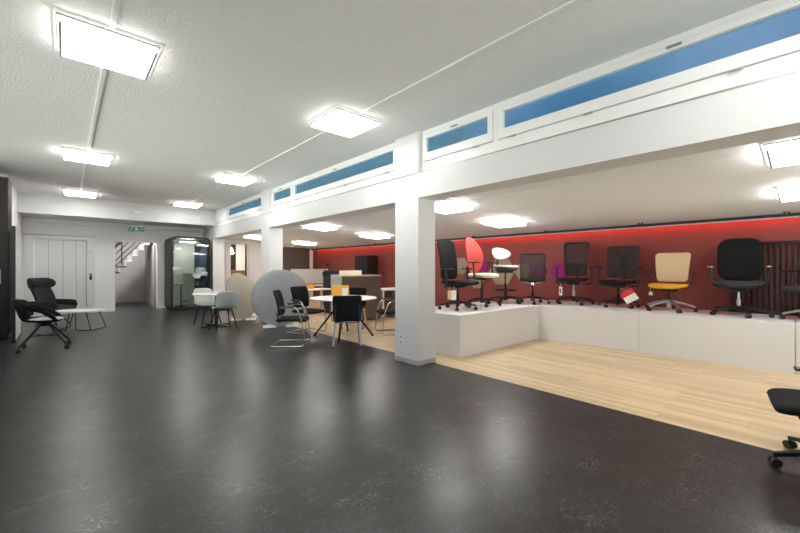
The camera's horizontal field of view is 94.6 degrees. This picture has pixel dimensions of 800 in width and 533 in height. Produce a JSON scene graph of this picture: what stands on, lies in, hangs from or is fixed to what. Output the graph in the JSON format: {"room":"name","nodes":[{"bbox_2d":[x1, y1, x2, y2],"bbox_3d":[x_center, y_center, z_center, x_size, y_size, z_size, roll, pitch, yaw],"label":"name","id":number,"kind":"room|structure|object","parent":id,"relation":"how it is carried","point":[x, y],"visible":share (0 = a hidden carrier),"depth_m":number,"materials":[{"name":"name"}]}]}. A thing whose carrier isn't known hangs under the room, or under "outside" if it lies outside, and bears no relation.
{"room":"store","nodes":[
{"label":"store","id":0,"kind":"room"},
{"bbox_2d":[0,174,21,298],"bbox_3d":[-4.816,-0.255,2.958,1.430,3.150,17.250,0,0,-42],"label":"wall","id":1,"kind":"structure","parent":0,"point":[16,218],"depth_m":8.75,"materials":[{"name":"dark grey paint"}]},
{"bbox_2d":[115,242,144,300],"bbox_3d":[-9.943,-0.230,12.251,3.100,3.100,3.090,0,0,-42],"label":"wall","id":2,"kind":"structure","parent":0,"point":[130,282],"depth_m":13.97,"materials":[{"name":"paint"}]},
{"bbox_2d":[22,217,260,315],"bbox_3d":[-7.992,-0.255,11.825,8.620,3.150,0.160,0,0,-42],"label":"wall","id":3,"kind":"structure","parent":0,"point":[105,238],"depth_m":11.02,"materials":[{"name":"white paint"}]},
{"bbox_2d":[22,233,95,316],"bbox_3d":[-9.535,0.207,10.377,1.510,2.225,0.196,0,0,-42],"label":"door","id":4,"kind":"structure","parent":3,"relation":"in","point":[69,261],"depth_m":10.45,"materials":[{"name":"metal"}]},
{"bbox_2d":[22,219,203,231],"bbox_3d":[-8.286,-1.230,11.114,4.350,0.071,0.071,0,0,-42],"label":"trim","id":5,"kind":"structure","parent":3,"relation":"attached to","point":[23,220],"depth_m":10.69,"materials":[{"name":"white"}]},
{"bbox_2d":[17,192,212,228],"bbox_3d":[-8.035,-1.585,10.835,4.369,0.490,1.250,0,0,-42],"label":"beam","id":6,"kind":"structure","parent":3,"relation":"attached to","point":[29,205],"depth_m":10.11,"materials":[{"name":"paint"}]},
{"bbox_2d":[114,241,157,310],"bbox_3d":[-8.266,0.255,11.576,1.122,2.131,0.180,0,0,-42],"label":"trim","id":7,"kind":"structure","parent":3,"relation":"attached to","point":[114,241],"depth_m":11.87,"materials":[{"name":"white paint"}]},
{"bbox_2d":[127,226,144,231],"bbox_3d":[-7.623,-1.188,10.657,0.400,0.307,0.067,0,0,-42],"label":"exit sign","id":8,"kind":"object","parent":3,"relation":"hanging from","point":[129,228],"visible":1,"depth_m":10.63,"materials":[{"name":"green"}]},
{"bbox_2d":[225,242,248,285],"bbox_3d":[-6.028,0.205,13.589,0.820,2.230,0.200,0,0,-42],"label":"trim","id":9,"kind":"structure","parent":3,"relation":"attached to","point":[227,244],"depth_m":13.33,"materials":[{"name":"white"}]},
{"bbox_2d":[249,246,260,282],"bbox_3d":[-5.475,0.250,13.961,0.480,2.140,0.049,0,0,-42],"label":"door","id":10,"kind":"structure","parent":3,"relation":"in","point":[254,251],"depth_m":13.92,"materials":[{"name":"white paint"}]},
{"bbox_2d":[233,151,762,239],"bbox_3d":[-0.287,-1.010,7.023,0.030,0.009,17.200,0,0,-42],"label":"trim","id":11,"kind":"structure","parent":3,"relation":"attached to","point":[759,151],"depth_m":4.17,"materials":[{"name":"paint"}]},
{"bbox_2d":[145,243,155,302],"bbox_3d":[-8.812,-0.230,13.207,0.140,3.100,2.990,0,0,-42],"label":"wall","id":12,"kind":"structure","parent":0,"point":[151,244],"depth_m":13.97,"materials":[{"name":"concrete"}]},
{"bbox_2d":[148,245,155,305],"bbox_3d":[-8.829,0.280,13.050,0.102,2.080,1.400,0,0,-42],"label":"door","id":13,"kind":"structure","parent":12,"relation":"in","point":[151,249],"depth_m":12.80,"materials":[{"name":"metal"}]},
{"bbox_2d":[202,210,214,229],"bbox_3d":[-6.342,-1.600,12.468,0.330,0.660,1.400,0,0,-42],"label":"wall","id":14,"kind":"structure","parent":0,"point":[213,226],"depth_m":11.87,"materials":[{"name":"paint"}]},
{"bbox_2d":[215,206,226,226],"bbox_3d":[-5.524,-1.550,11.456,0.095,0.560,1.200,0,0,-42],"label":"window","id":15,"kind":"structure","parent":14,"relation":"in","point":[220,214],"depth_m":11.41,"materials":[{"name":"white"}]},
{"bbox_2d":[202,71,799,238],"bbox_3d":[-0.923,-1.102,6.481,0.330,0.336,17.250,0,0,-42],"label":"beam","id":16,"kind":"structure","parent":14,"relation":"attached to","point":[766,110],"depth_m":3.31,"materials":[{"name":"paint"}]},
{"bbox_2d":[227,193,260,223],"bbox_3d":[-4.212,-1.550,9.993,0.113,0.560,2.730,0,0,-42],"label":"window","id":17,"kind":"structure","parent":16,"relation":"on","point":[250,207],"depth_m":9.94,"materials":[{"name":"white"}]},
{"bbox_2d":[272,181,292,211],"bbox_3d":[-2.611,-1.550,8.225,0.113,0.560,1.100,0,0,-42],"label":"window","id":18,"kind":"structure","parent":16,"relation":"on","point":[282,196],"depth_m":8.20,"materials":[{"name":"white"}]},
{"bbox_2d":[293,142,394,205],"bbox_3d":[-1.125,-1.550,6.582,0.113,0.560,3.330,0,0,-42],"label":"window","id":19,"kind":"structure","parent":16,"relation":"on","point":[378,165],"depth_m":6.28,"materials":[{"name":"white"}]},
{"bbox_2d":[422,104,495,170],"bbox_3d":[0.697,-1.550,4.570,0.113,0.560,1.160,0,0,-42],"label":"window","id":20,"kind":"structure","parent":16,"relation":"on","point":[446,143],"depth_m":4.53,"materials":[{"name":"white"}]},
{"bbox_2d":[496,0,799,150],"bbox_3d":[2.184,-1.550,2.928,0.113,0.560,3.270,0,0,-42],"label":"window","id":21,"kind":"structure","parent":16,"relation":"on","point":[782,56],"depth_m":2.96,"materials":[{"name":"white"}]},
{"bbox_2d":[214,69,799,227],"bbox_3d":[-0.626,-1.270,5.907,0.010,0.013,16.000,0,0,-42],"label":"trim","id":22,"kind":"structure","parent":14,"relation":"attached to","point":[797,70],"depth_m":3.28,"materials":[{"name":"grey metal"}]},
{"bbox_2d":[209,238,223,306],"bbox_3d":[-6.040,0.193,12.135,0.330,2.254,0.500,0,0,-42],"label":"pillar","id":23,"kind":"structure","parent":0,"point":[217,245],"depth_m":11.95,"materials":[{"name":"paint"}]},
{"bbox_2d":[236,244,244,269],"bbox_3d":[-6.490,0.070,14.770,2.600,2.500,2.190,0,0,-42],"label":"wall","id":24,"kind":"structure","parent":0,"point":[240,248],"depth_m":15.80,"materials":[{"name":"white paint"}]},
{"bbox_2d":[231,244,235,269],"bbox_3d":[-7.078,-0.435,15.539,0.300,1.090,0.060,0,0,-42],"label":"door","id":25,"kind":"structure","parent":24,"relation":"in","point":[233,246],"depth_m":15.55,"materials":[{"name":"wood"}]},
{"bbox_2d":[261,189,282,275],"bbox_3d":[-3.078,-0.255,8.861,0.330,3.150,0.470,0,0,-42],"label":"pillar","id":26,"kind":"structure","parent":0,"point":[271,238],"depth_m":8.70,"materials":[{"name":"paint"}]},
{"bbox_2d":[283,247,314,296],"bbox_3d":[-4.223,0.250,15.223,1.530,2.140,0.180,0,0,-42],"label":"cladding","id":27,"kind":"object","parent":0,"point":[293,257],"visible":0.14,"depth_m":15.09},
{"bbox_2d":[0,0,767,210],"bbox_3d":[-3.202,-1.890,4.521,5.920,0.120,17.400,0,0,-42],"label":"ceiling","id":28,"kind":"structure","parent":0,"point":[233,86],"depth_m":3.52,"materials":[{"name":"paint"}]},
{"bbox_2d":[62,188,98,197],"bbox_3d":[-7.759,-1.795,8.960,0.660,0.070,0.660,0,0,-42],"label":"ceiling light","id":29,"kind":"object","parent":28,"relation":"attached to","point":[69,192],"visible":1,"depth_m":8.85,"materials":[{"name":"white"}]},
{"bbox_2d":[65,191,95,197],"bbox_3d":[-7.759,-1.779,8.960,0.594,0.034,0.594,0,0,-42],"label":"diffuser","id":30,"kind":"object","parent":29,"relation":"attached to","point":[89,194],"depth_m":8.90,"materials":[{"name":"white"}]},
{"bbox_2d":[60,146,114,165],"bbox_3d":[-5.082,-1.795,6.002,0.660,0.070,0.660,0,0,-42],"label":"ceiling light","id":31,"kind":"object","parent":28,"relation":"attached to","point":[68,153],"visible":1,"depth_m":5.91,"materials":[{"name":"white"}]},
{"bbox_2d":[64,152,110,165],"bbox_3d":[-5.082,-1.779,6.002,0.594,0.034,0.594,0,0,-42],"label":"diffuser","id":32,"kind":"object","parent":31,"relation":"attached to","point":[98,158],"depth_m":5.93,"materials":[{"name":"white"}]},
{"bbox_2d":[79,0,120,197],"bbox_3d":[-3.028,-1.823,3.733,0.032,0.015,16.000,0,0,-42],"label":"trim","id":33,"kind":"structure","parent":28,"relation":"attached to","point":[116,4],"depth_m":3.79,"materials":[{"name":"white"}]},
{"bbox_2d":[53,7,162,79],"bbox_3d":[-2.411,-1.795,3.051,0.660,0.070,0.660,0,0,-42],"label":"ceiling light","id":34,"kind":"object","parent":28,"relation":"attached to","point":[78,38],"visible":1,"depth_m":2.96,"materials":[{"name":"white"}]},
{"bbox_2d":[61,22,154,78],"bbox_3d":[-2.411,-1.779,3.051,0.594,0.034,0.594,0,0,-42],"label":"diffuser","id":35,"kind":"object","parent":34,"relation":"attached to","point":[89,43],"depth_m":2.98,"materials":[{"name":"white"}]},
{"bbox_2d":[172,200,203,207],"bbox_3d":[-6.039,-1.795,10.517,0.660,0.070,0.660,0,0,-42],"label":"ceiling light","id":36,"kind":"object","parent":28,"relation":"attached to","point":[177,203],"visible":1,"depth_m":10.38,"materials":[{"name":"white"}]},
{"bbox_2d":[175,203,199,207],"bbox_3d":[-6.039,-1.779,10.517,0.594,0.034,0.594,0,0,-42],"label":"diffuser","id":37,"kind":"object","parent":36,"relation":"attached to","point":[192,205],"depth_m":10.49,"materials":[{"name":"white"}]},
{"bbox_2d":[214,172,257,185],"bbox_3d":[-3.362,-1.795,7.559,0.660,0.070,0.660,0,0,-42],"label":"ceiling light","id":38,"kind":"object","parent":28,"relation":"attached to","point":[228,178],"visible":1,"depth_m":7.46,"materials":[{"name":"white"}]},
{"bbox_2d":[217,177,254,185],"bbox_3d":[-3.362,-1.779,7.559,0.594,0.034,0.594,0,0,-42],"label":"diffuser","id":39,"kind":"object","parent":38,"relation":"attached to","point":[243,181],"depth_m":7.47,"materials":[{"name":"white"}]},
{"bbox_2d":[308,105,381,137],"bbox_3d":[-0.691,-1.795,4.608,0.660,0.070,0.660,0,0,-42],"label":"ceiling light","id":40,"kind":"object","parent":28,"relation":"attached to","point":[339,120],"visible":1,"depth_m":4.52,"materials":[{"name":"white"}]},
{"bbox_2d":[314,113,374,137],"bbox_3d":[-0.691,-1.779,4.608,0.594,0.034,0.594,0,0,-42],"label":"diffuser","id":41,"kind":"object","parent":40,"relation":"attached to","point":[349,125],"depth_m":4.54,"materials":[{"name":"white"}]},
{"bbox_2d":[180,0,580,207],"bbox_3d":[-1.308,-1.823,5.290,0.032,0.015,16.000,0,0,-42],"label":"trim","id":42,"kind":"structure","parent":28,"relation":"attached to","point":[560,8],"depth_m":3.31,"materials":[{"name":"white"}]},
{"bbox_2d":[0,299,799,532],"bbox_3d":[-2.652,1.370,7.176,10.300,0.100,20.600,0,0,-42],"label":"floor","id":43,"kind":"structure","parent":0,"point":[151,420],"depth_m":2.90,"materials":[{"name":"concrete"}]},
{"bbox_2d":[0,177,11,339],"bbox_3d":[-7.811,-0.160,6.484,1.320,2.960,0.662,0,0,-42],"label":"wardrobe","id":44,"kind":"object","parent":43,"relation":"on","point":[5,183],"visible":0.94,"depth_m":6.69,"materials":[{"name":"brown wood"}]},
{"bbox_2d":[11,226,21,342],"bbox_3d":[-7.131,0.297,6.865,0.060,2.045,1.150,0,0,-42],"label":"partition panel","id":45,"kind":"object","parent":43,"relation":"on","point":[16,333],"visible":1,"depth_m":6.46,"materials":[{"name":"white laminate"}]},
{"bbox_2d":[12,299,71,353],"bbox_3d":[-5.808,0.911,5.995,0.680,0.818,0.604,0,0,-38],"label":"chair","id":46,"kind":"object","parent":43,"relation":"on","point":[25,309],"visible":1,"depth_m":5.90,"materials":[{"name":"black fabric"}]},
{"bbox_2d":[29,316,64,320],"bbox_3d":[-5.766,0.838,6.028,0.420,0.035,0.400,0,0,-38],"label":"seat cushion","id":47,"kind":"object","parent":46,"relation":"on","point":[59,318],"depth_m":5.99,"materials":[{"name":"grey fabric"}]},
{"bbox_2d":[27,278,77,326],"bbox_3d":[-8.011,0.783,8.459,0.821,1.091,0.800,0,0,-10],"label":"lounge chair","id":48,"kind":"object","parent":43,"relation":"on","point":[41,290],"visible":0.73,"depth_m":8.51,"materials":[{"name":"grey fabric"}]},
{"bbox_2d":[52,308,105,330],"bbox_3d":[-6.850,1.114,7.895,0.960,0.412,0.640,0,0,-4],"label":"coffee table","id":49,"kind":"object","parent":43,"relation":"on","point":[81,310],"visible":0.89,"depth_m":7.79,"materials":[{"name":"white laminate"}]},
{"bbox_2d":[115,242,149,272],"bbox_3d":[-9.504,-0.363,12.694,2.345,3.065,1.123,0,0,-42],"label":"staircase","id":50,"kind":"structure","parent":43,"relation":"on","point":[140,246],"depth_m":12.40,"materials":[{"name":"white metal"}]},
{"bbox_2d":[164,236,210,310],"bbox_3d":[-6.803,0.185,11.815,1.100,2.270,0.990,0,0,-42],"label":"booth","id":51,"kind":"object","parent":43,"relation":"on","point":[189,263],"visible":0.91,"depth_m":12.02,"materials":[{"name":"black plastic"}]},
{"bbox_2d":[174,283,188,306],"bbox_3d":[-6.865,0.855,11.590,0.395,0.730,0.380,0,0,-42],"label":"bar stool","id":52,"kind":"object","parent":51,"relation":"on","point":[180,284],"visible":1,"depth_m":11.57,"materials":[{"name":"metal"}]},
{"bbox_2d":[193,288,221,325],"bbox_3d":[-4.526,0.908,8.631,0.594,0.831,0.456,0,0,38],"label":"shell chair","id":53,"kind":"object","parent":43,"relation":"on","point":[202,301],"visible":0.8,"depth_m":8.71,"materials":[{"name":"white"}]},
{"bbox_2d":[192,292,238,327],"bbox_3d":[-4.152,0.948,8.327,0.960,0.736,0.960,0,0,-42],"label":"bistro table","id":54,"kind":"object","parent":43,"relation":"on","point":[203,293],"visible":0.6,"depth_m":8.23,"materials":[{"name":"white laminate"}]},
{"bbox_2d":[209,291,237,331],"bbox_3d":[-3.743,0.908,7.865,0.456,0.831,0.594,0,0,-44],"label":"shell chair","id":55,"kind":"object","parent":43,"relation":"on","point":[225,300],"visible":1,"depth_m":7.69,"materials":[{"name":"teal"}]},
{"bbox_2d":[225,273,255,320],"bbox_3d":[-3.937,0.729,9.341,0.895,1.183,0.380,0,0,-18],"label":"divider","id":56,"kind":"object","parent":43,"relation":"on","point":[238,282],"visible":0.71,"depth_m":9.27,"materials":[{"name":"beige fabric"}]},
{"bbox_2d":[251,270,308,328],"bbox_3d":[-2.683,0.683,8.305,1.258,1.274,0.400,0,0,-22],"label":"divider","id":57,"kind":"object","parent":43,"relation":"on","point":[263,302],"visible":0.69,"depth_m":8.19,"materials":[{"name":"grey fabric"}]},
{"bbox_2d":[271,290,310,347],"bbox_3d":[-1.869,0.854,6.349,0.566,0.928,0.614,0,0,-4],"label":"chair","id":58,"kind":"object","parent":43,"relation":"on","point":[281,307],"visible":1,"depth_m":6.19,"materials":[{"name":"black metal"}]},
{"bbox_2d":[287,286,326,334],"bbox_3d":[-1.894,0.854,7.509,0.566,0.928,0.614,0,0,32],"label":"chair","id":59,"kind":"object","parent":43,"relation":"on","point":[299,293],"visible":0.87,"depth_m":7.56,"materials":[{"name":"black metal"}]},
{"bbox_2d":[291,269,327,309],"bbox_3d":[-2.734,0.682,11.202,1.240,1.275,0.500,0,0,-42],"label":"screen","id":60,"kind":"object","parent":43,"relation":"on","point":[308,275],"visible":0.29,"depth_m":11.20,"materials":[{"name":"white fabric"}]},
{"bbox_2d":[308,288,330,308],"bbox_3d":[-2.552,0.950,9.897,1.500,0.740,0.800,0,0,-42],"label":"desk","id":61,"kind":"object","parent":43,"relation":"on","point":[313,289],"visible":0.26,"depth_m":10.19,"materials":[{"name":"brown wood"}]},
{"bbox_2d":[323,270,339,313],"bbox_3d":[-1.982,0.700,10.743,0.400,1.240,0.450,0,0,-42],"label":"printer","id":62,"kind":"object","parent":43,"relation":"on","point":[327,274],"visible":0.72,"depth_m":10.62,"materials":[{"name":"black plastic"}]},
{"bbox_2d":[310,295,376,341],"bbox_3d":[-1.089,0.949,7.134,1.280,0.742,1.280,0,0,-42],"label":"round table","id":63,"kind":"object","parent":43,"relation":"on","point":[328,298],"visible":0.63,"depth_m":7.11,"materials":[{"name":"white laminate"}]},
{"bbox_2d":[332,285,348,296],"bbox_3d":[-1.190,0.468,7.394,0.330,0.220,0.126,0,0,-9],"label":"display box","id":64,"kind":"object","parent":63,"relation":"on","point":[337,290],"visible":0.87,"depth_m":7.34,"materials":[{"name":"orange"}]},
{"bbox_2d":[332,295,361,348],"bbox_3d":[-0.898,0.888,6.243,0.486,0.866,0.542,0,0,-9],"label":"chair","id":65,"kind":"object","parent":43,"relation":"on","point":[346,309],"visible":1,"depth_m":6.03,"materials":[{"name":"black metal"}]},
{"bbox_2d":[339,270,361,274],"bbox_3d":[-1.409,0.703,10.527,0.760,1.235,0.400,0,0,-42],"label":"screen","id":66,"kind":"object","parent":43,"relation":"on","point":[348,272],"visible":0.29,"depth_m":10.53,"materials":[{"name":"beige fabric"}]},
{"bbox_2d":[342,287,366,328],"bbox_3d":[-1.010,0.888,8.161,0.486,0.866,0.542,0,0,4],"label":"chair","id":67,"kind":"object","parent":43,"relation":"on","point":[352,290],"visible":0.41,"depth_m":8.36,"materials":[{"name":"black plastic"}]},
{"bbox_2d":[331,275,380,321],"bbox_3d":[-1.087,0.755,9.240,1.210,1.130,0.480,0,0,-42],"label":"storage cabinet","id":68,"kind":"object","parent":43,"relation":"on","point":[372,283],"visible":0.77,"depth_m":9.18,"materials":[{"name":"laminate"}]},
{"bbox_2d":[355,255,377,274],"bbox_3d":[-1.155,0.460,12.578,0.472,1.720,0.700,0,0,-42],"label":"tall cabinet","id":69,"kind":"object","parent":43,"relation":"on","point":[368,264],"visible":0.45,"depth_m":12.35,"materials":[{"name":"brown wood"}]},
{"bbox_2d":[375,298,394,335],"bbox_3d":[-0.164,0.854,7.449,0.566,0.928,0.614,0,0,-18],"label":"chair","id":70,"kind":"object","parent":43,"relation":"on","point":[386,311],"visible":0.45,"depth_m":7.34,"materials":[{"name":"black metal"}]},
{"bbox_2d":[381,290,394,316],"bbox_3d":[-0.283,0.970,10.177,0.500,0.700,0.710,0,0,-42],"label":"drawer unit","id":71,"kind":"object","parent":43,"relation":"on","point":[387,294],"visible":0.26,"depth_m":9.83,"materials":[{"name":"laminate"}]},
{"bbox_2d":[381,287,394,317],"bbox_3d":[-0.122,0.950,10.343,1.600,0.740,0.800,0,0,-42],"label":"desk","id":72,"kind":"object","parent":43,"relation":"on","point":[389,288],"visible":0.26,"depth_m":9.57,"materials":[{"name":"white laminate"}]},
{"bbox_2d":[435,301,538,357],"bbox_3d":[1.327,1.010,6.515,2.311,0.620,1.200,0,0,-42],"label":"podium","id":73,"kind":"object","parent":43,"relation":"on","point":[464,332],"visible":0.66,"depth_m":5.84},
{"bbox_2d":[437,239,478,310],"bbox_3d":[0.951,0.110,6.176,0.696,1.180,0.680,0,0,-44],"label":"office chair","id":74,"kind":"object","parent":73,"relation":"on","point":[446,248],"visible":1,"depth_m":6.20,"materials":[{"name":"fabric"}]},
{"bbox_2d":[464,237,501,306],"bbox_3d":[1.496,0.062,6.799,0.688,1.275,0.669,0,0,-44],"label":"office chair","id":75,"kind":"object","parent":73,"relation":"on","point":[474,255],"visible":0.97,"depth_m":6.83,"materials":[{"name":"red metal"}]},
{"bbox_2d":[489,248,520,303],"bbox_3d":[2.094,0.150,7.272,0.662,1.100,0.671,0,0,-24],"label":"office chair","id":76,"kind":"object","parent":73,"relation":"on","point":[498,253],"visible":0.9,"depth_m":7.26,"materials":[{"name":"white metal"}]},
{"bbox_2d":[492,298,657,351],"bbox_3d":[3.219,1.010,7.111,1.283,0.620,2.695,0,0,-42],"label":"podium","id":77,"kind":"object","parent":43,"relation":"on","point":[615,326],"visible":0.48,"depth_m":6.30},
{"bbox_2d":[516,253,550,304],"bbox_3d":[2.583,0.208,7.174,0.634,0.983,0.622,0,0,20],"label":"office chair","id":78,"kind":"object","parent":77,"relation":"on","point":[531,280],"visible":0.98,"depth_m":7.34,"materials":[{"name":"fabric"}]},
{"bbox_2d":[553,241,594,305],"bbox_3d":[3.355,0.096,7.117,0.704,1.208,0.670,0,0,36],"label":"office chair","id":79,"kind":"object","parent":77,"relation":"on","point":[574,266],"visible":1,"depth_m":7.21,"materials":[{"name":"fabric"}]},
{"bbox_2d":[595,245,643,308],"bbox_3d":[3.892,0.153,6.577,0.756,1.094,0.658,0,0,34],"label":"office chair","id":80,"kind":"object","parent":77,"relation":"on","point":[623,259],"visible":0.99,"depth_m":6.63,"materials":[{"name":"fabric"}]},
{"bbox_2d":[620,288,638,303],"bbox_3d":[3.807,0.475,6.126,0.276,0.276,0.006,0,0,44],"label":"price card","id":81,"kind":"object","parent":80,"relation":"hanging from","point":[629,295],"visible":1,"depth_m":6.12,"materials":[{"name":"white"}]},
{"bbox_2d":[639,307,796,373],"bbox_3d":[4.714,1.010,5.524,1.196,0.620,1.655,0,0,-42],"label":"podium","id":82,"kind":"object","parent":43,"relation":"on","point":[761,341],"visible":0.86,"depth_m":5.10,"materials":[{"name":"paint"}]},
{"bbox_2d":[645,252,697,312],"bbox_3d":[4.364,0.227,5.979,0.698,0.945,0.730,0,0,-39],"label":"office chair","id":83,"kind":"object","parent":82,"relation":"on","point":[670,267],"visible":1,"depth_m":6.00,"materials":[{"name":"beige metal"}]},
{"bbox_2d":[707,238,774,318],"bbox_3d":[4.933,0.130,5.359,0.715,1.140,0.714,0,0,-44],"label":"office chair","id":84,"kind":"object","parent":82,"relation":"on","point":[739,260],"visible":1,"depth_m":5.40,"materials":[{"name":"fabric"}]},
{"bbox_2d":[767,366,799,467],"bbox_3d":[2.826,0.770,2.314,0.774,1.100,0.755,0,0,40],"label":"office chair","id":85,"kind":"object","parent":43,"relation":"on","point":[786,401],"visible":1,"depth_m":2.45,"materials":[{"name":"black metal"}]},
{"bbox_2d":[796,316,799,374],"bbox_3d":[5.877,1.010,4.308,1.103,0.620,1.700,0,0,-42],"label":"podium","id":86,"kind":"object","parent":43,"relation":"on","point":[798,319],"visible":0.95,"depth_m":4.56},
{"bbox_2d":[780,270,799,318],"bbox_3d":[5.425,0.150,4.794,0.651,1.100,0.664,0,0,-2],"label":"office chair","id":87,"kind":"object","parent":86,"relation":"on","point":[790,288],"visible":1,"depth_m":4.96,"materials":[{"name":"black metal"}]},
{"bbox_2d":[395,131,434,360],"bbox_3d":[0.211,-0.255,5.229,0.330,3.150,0.470,0,0,-42],"label":"pillar","id":88,"kind":"structure","parent":0,"point":[414,218],"depth_m":5.07,"materials":[{"name":"paint"}]},
{"bbox_2d":[394,355,435,365],"bbox_3d":[0.211,1.288,5.229,0.354,0.065,0.494,0,0,-42],"label":"baseboard","id":89,"kind":"structure","parent":88,"relation":"attached to","point":[399,358],"depth_m":5.07,"materials":[{"name":"grey"}]},
{"bbox_2d":[226,142,799,248],"bbox_3d":[0.663,-0.977,7.985,4.300,0.421,17.350,0,0,-42],"label":"ceiling","id":90,"kind":"structure","parent":0,"point":[740,186],"depth_m":5.17,"materials":[{"name":"paint"}]},
{"bbox_2d":[292,241,316,244],"bbox_3d":[-3.361,-0.856,12.981,0.659,0.114,0.660,0,0,-42],"label":"ceiling light","id":91,"kind":"object","parent":90,"relation":"attached to","point":[293,242],"visible":1,"depth_m":12.83,"materials":[{"name":"white"}]},
{"bbox_2d":[301,223,338,230],"bbox_3d":[-1.922,-0.973,8.902,0.659,0.114,0.660,0,0,-42],"label":"ceiling light","id":92,"kind":"object","parent":90,"relation":"attached to","point":[315,226],"visible":0.96,"depth_m":8.77,"materials":[{"name":"white"}]},
{"bbox_2d":[304,226,334,230],"bbox_3d":[-1.924,-0.957,8.901,0.594,0.034,0.594,5,-4,-42],"label":"diffuser","id":93,"kind":"object","parent":92,"relation":"attached to","point":[322,228],"depth_m":8.82,"materials":[{"name":"white"}]},
{"bbox_2d":[358,232,391,238],"bbox_3d":[-0.684,-0.856,10.023,0.659,0.114,0.660,0,0,-42],"label":"ceiling light","id":94,"kind":"object","parent":90,"relation":"attached to","point":[372,235],"visible":1,"depth_m":9.88,"materials":[{"name":"white"}]},
{"bbox_2d":[361,235,386,238],"bbox_3d":[-0.686,-0.840,10.021,0.594,0.034,0.594,5,-4,-42],"label":"diffuser","id":95,"kind":"object","parent":94,"relation":"attached to","point":[366,236],"depth_m":9.94,"materials":[{"name":"white"}]},
{"bbox_2d":[435,198,475,213],"bbox_3d":[0.749,-0.973,5.952,0.659,0.114,0.660,0,0,-42],"label":"ceiling light","id":96,"kind":"object","parent":90,"relation":"attached to","point":[444,206],"visible":0.71,"depth_m":5.80,"materials":[{"name":"white"}]},
{"bbox_2d":[435,203,469,213],"bbox_3d":[0.747,-0.957,5.950,0.594,0.034,0.594,5,-4,-42],"label":"diffuser","id":97,"kind":"object","parent":96,"relation":"attached to","point":[443,208],"depth_m":5.84,"materials":[{"name":"white"}]},
{"bbox_2d":[479,217,527,227],"bbox_3d":[1.987,-0.856,7.072,0.659,0.114,0.660,0,0,-42],"label":"ceiling light","id":98,"kind":"object","parent":90,"relation":"attached to","point":[503,222],"visible":1,"depth_m":6.95,"materials":[{"name":"white"}]},
{"bbox_2d":[485,221,523,227],"bbox_3d":[1.985,-0.840,7.071,0.594,0.034,0.594,5,-4,-42],"label":"diffuser","id":99,"kind":"object","parent":98,"relation":"attached to","point":[498,224],"depth_m":7.00,"materials":[{"name":"white"}]},
{"bbox_2d":[311,211,799,249],"bbox_3d":[2.011,-0.766,9.104,0.040,0.080,17.000,0,0,-42],"label":"track rail","id":100,"kind":"object","parent":90,"relation":"attached to","point":[784,214],"visible":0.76,"depth_m":6.68,"materials":[{"name":"black metal"}]},
{"bbox_2d":[760,135,799,168],"bbox_3d":[3.420,-0.973,3.001,0.659,0.114,0.660,0,0,-42],"label":"ceiling light","id":101,"kind":"object","parent":90,"relation":"attached to","point":[782,152],"visible":0.96,"depth_m":3.05,"materials":[{"name":"white"}]},
{"bbox_2d":[769,144,799,167],"bbox_3d":[3.418,-0.957,2.999,0.594,0.034,0.594,5,-4,-42],"label":"diffuser","id":102,"kind":"object","parent":101,"relation":"attached to","point":[780,155],"depth_m":3.10,"materials":[{"name":"white"}]},
{"bbox_2d":[773,183,799,202],"bbox_3d":[4.658,-0.856,4.122,0.659,0.114,0.660,0,0,-42],"label":"ceiling light","id":103,"kind":"object","parent":90,"relation":"attached to","point":[790,192],"visible":1,"depth_m":4.15,"materials":[{"name":"white"}]},
{"bbox_2d":[780,190,799,201],"bbox_3d":[4.656,-0.840,4.120,0.594,0.034,0.594,5,-4,-42],"label":"diffuser","id":104,"kind":"object","parent":103,"relation":"attached to","point":[785,195],"depth_m":4.25,"materials":[{"name":"white"}]},
{"bbox_2d":[315,217,799,315],"bbox_3d":[2.201,0.170,9.377,0.150,2.300,17.350,0,0,-42],"label":"wall","id":105,"kind":"structure","parent":0,"point":[701,241],"depth_m":7.07,"materials":[{"name":"paint"}]},
{"bbox_2d":[309,249,312,298],"bbox_3d":[-3.728,0.270,15.496,0.130,2.100,0.060,0,0,-42],"label":"trim","id":106,"kind":"structure","parent":105,"relation":"attached to","point":[310,250],"depth_m":15.47,"materials":[{"name":"white paint"}]},
{"bbox_2d":[457,258,467,273],"bbox_3d":[1.630,-0.040,9.865,0.040,0.433,0.492,0,0,-42],"label":"acoustic panel","id":107,"kind":"object","parent":105,"relation":"attached to","point":[461,262],"visible":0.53,"depth_m":9.83,"materials":[{"name":"beige fabric"}]},
{"bbox_2d":[489,259,514,284],"bbox_3d":[2.469,0.100,8.938,0.040,0.624,0.712,0,0,-42],"label":"acoustic panel","id":108,"kind":"object","parent":105,"relation":"attached to","point":[500,280],"visible":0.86,"depth_m":8.90,"materials":[{"name":"beige fabric"}]},
{"bbox_2d":[515,264,530,278],"bbox_3d":[2.838,0.100,8.531,0.040,0.346,0.392,0,0,-42],"label":"acoustic panel","id":109,"kind":"object","parent":105,"relation":"attached to","point":[517,272],"visible":0.52,"depth_m":8.57,"materials":[{"name":"beige fabric"}]},
{"bbox_2d":[313,212,799,250],"bbox_3d":[2.154,-0.753,9.233,0.115,0.074,17.200,0,0,-42],"label":"trim","id":110,"kind":"structure","parent":105,"relation":"attached to","point":[797,212],"depth_m":6.78,"materials":[{"name":"paint"}]},
{"bbox_2d":[550,264,568,279],"bbox_3d":[3.409,0.100,7.901,0.040,0.346,0.392,0,0,-42],"label":"acoustic panel","id":111,"kind":"object","parent":105,"relation":"attached to","point":[561,273],"visible":0.75,"depth_m":7.88,"materials":[{"name":"fabric"}]},
{"bbox_2d":[729,240,799,314],"bbox_3d":[5.834,0.148,5.186,0.079,1.075,1.820,0,0,-42],"label":"radiator","id":112,"kind":"object","parent":105,"relation":"attached to","point":[769,243],"visible":0.44,"depth_m":5.45,"materials":[{"name":"black metal"}]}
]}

